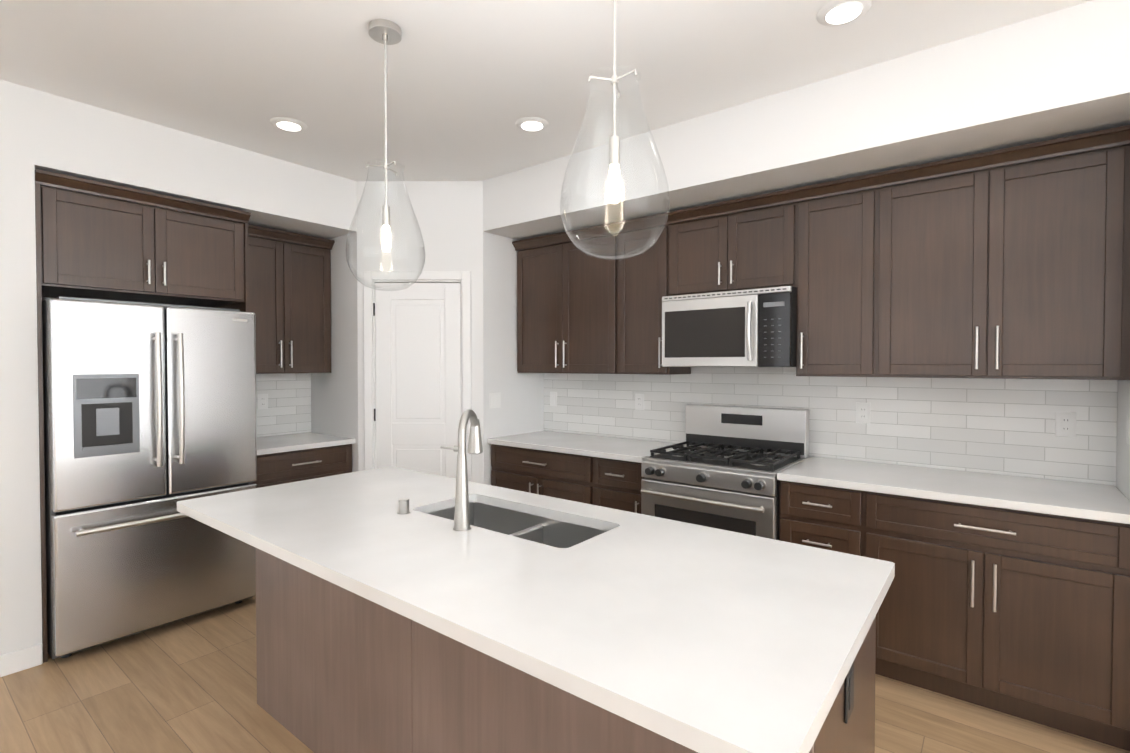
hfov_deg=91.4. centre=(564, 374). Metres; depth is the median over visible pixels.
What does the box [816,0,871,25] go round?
recessed light
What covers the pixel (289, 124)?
recessed light
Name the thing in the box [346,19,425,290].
pendant light
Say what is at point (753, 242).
upper cabinet
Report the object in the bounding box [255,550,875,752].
kitchen island
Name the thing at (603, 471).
base cabinet
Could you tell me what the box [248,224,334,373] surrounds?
upper cabinet
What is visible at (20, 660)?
baseboard
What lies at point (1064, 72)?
wall
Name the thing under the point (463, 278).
door frame
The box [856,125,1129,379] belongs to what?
upper cabinet
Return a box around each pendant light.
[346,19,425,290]
[560,0,669,259]
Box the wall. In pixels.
[0,0,1129,654]
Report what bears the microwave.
attached to the upper cabinet at (753, 242)
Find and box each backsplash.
[256,373,310,436]
[544,367,1117,484]
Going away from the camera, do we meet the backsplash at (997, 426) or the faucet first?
the faucet
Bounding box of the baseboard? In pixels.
[0,643,42,676]
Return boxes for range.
[641,404,808,539]
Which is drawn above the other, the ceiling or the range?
the ceiling
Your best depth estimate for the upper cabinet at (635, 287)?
3.59 m
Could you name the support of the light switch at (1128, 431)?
attached to the wall
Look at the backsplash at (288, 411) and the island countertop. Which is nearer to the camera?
the island countertop
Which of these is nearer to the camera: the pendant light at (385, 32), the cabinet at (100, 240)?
the pendant light at (385, 32)
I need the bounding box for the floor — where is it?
[0,595,1129,752]
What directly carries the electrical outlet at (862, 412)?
attached to the backsplash at (997, 426)
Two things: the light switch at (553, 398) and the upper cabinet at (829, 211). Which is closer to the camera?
the upper cabinet at (829, 211)
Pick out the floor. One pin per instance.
(187, 685)
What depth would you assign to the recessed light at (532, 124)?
3.00 m
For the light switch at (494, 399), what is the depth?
4.07 m
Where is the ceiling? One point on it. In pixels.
(470, 83)
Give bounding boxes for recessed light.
[270,117,307,131]
[515,117,548,131]
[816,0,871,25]
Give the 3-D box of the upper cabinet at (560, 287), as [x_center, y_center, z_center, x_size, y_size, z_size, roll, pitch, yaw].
[0.109,-0.506,4.062,0.975,0.997,0.331,1,1,38]
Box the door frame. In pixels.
[363,271,471,481]
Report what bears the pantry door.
in the wall
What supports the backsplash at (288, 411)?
attached to the wall
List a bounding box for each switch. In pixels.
[397,498,410,513]
[489,392,500,408]
[550,392,556,405]
[1126,415,1129,444]
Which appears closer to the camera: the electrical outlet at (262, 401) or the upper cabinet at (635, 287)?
the upper cabinet at (635, 287)
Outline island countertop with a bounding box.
[177,466,894,752]
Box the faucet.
[440,409,482,530]
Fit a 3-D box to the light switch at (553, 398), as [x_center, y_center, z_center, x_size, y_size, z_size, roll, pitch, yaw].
[-0.094,0.199,4.441,0.072,0.115,0.007,1,1,38]
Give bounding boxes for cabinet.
[35,169,250,662]
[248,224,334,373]
[252,432,354,487]
[487,431,684,513]
[512,225,603,373]
[604,213,690,374]
[668,187,799,295]
[777,456,1129,750]
[796,176,859,376]
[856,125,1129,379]
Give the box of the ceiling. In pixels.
[0,0,1090,180]
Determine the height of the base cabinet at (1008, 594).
0.914 m
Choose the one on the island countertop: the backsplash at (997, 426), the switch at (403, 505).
the switch at (403, 505)
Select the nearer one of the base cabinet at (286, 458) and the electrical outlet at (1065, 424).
the electrical outlet at (1065, 424)
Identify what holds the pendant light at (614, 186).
hanging from the ceiling
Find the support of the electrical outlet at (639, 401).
attached to the backsplash at (997, 426)
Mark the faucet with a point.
(462, 514)
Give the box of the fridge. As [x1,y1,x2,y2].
[42,296,256,658]
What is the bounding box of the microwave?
[662,286,796,366]
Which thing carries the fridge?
on the floor
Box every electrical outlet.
[258,394,267,409]
[635,394,643,409]
[856,402,870,423]
[1055,412,1076,436]
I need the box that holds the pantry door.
[373,283,460,477]
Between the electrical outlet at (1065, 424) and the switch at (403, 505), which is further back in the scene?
the electrical outlet at (1065, 424)

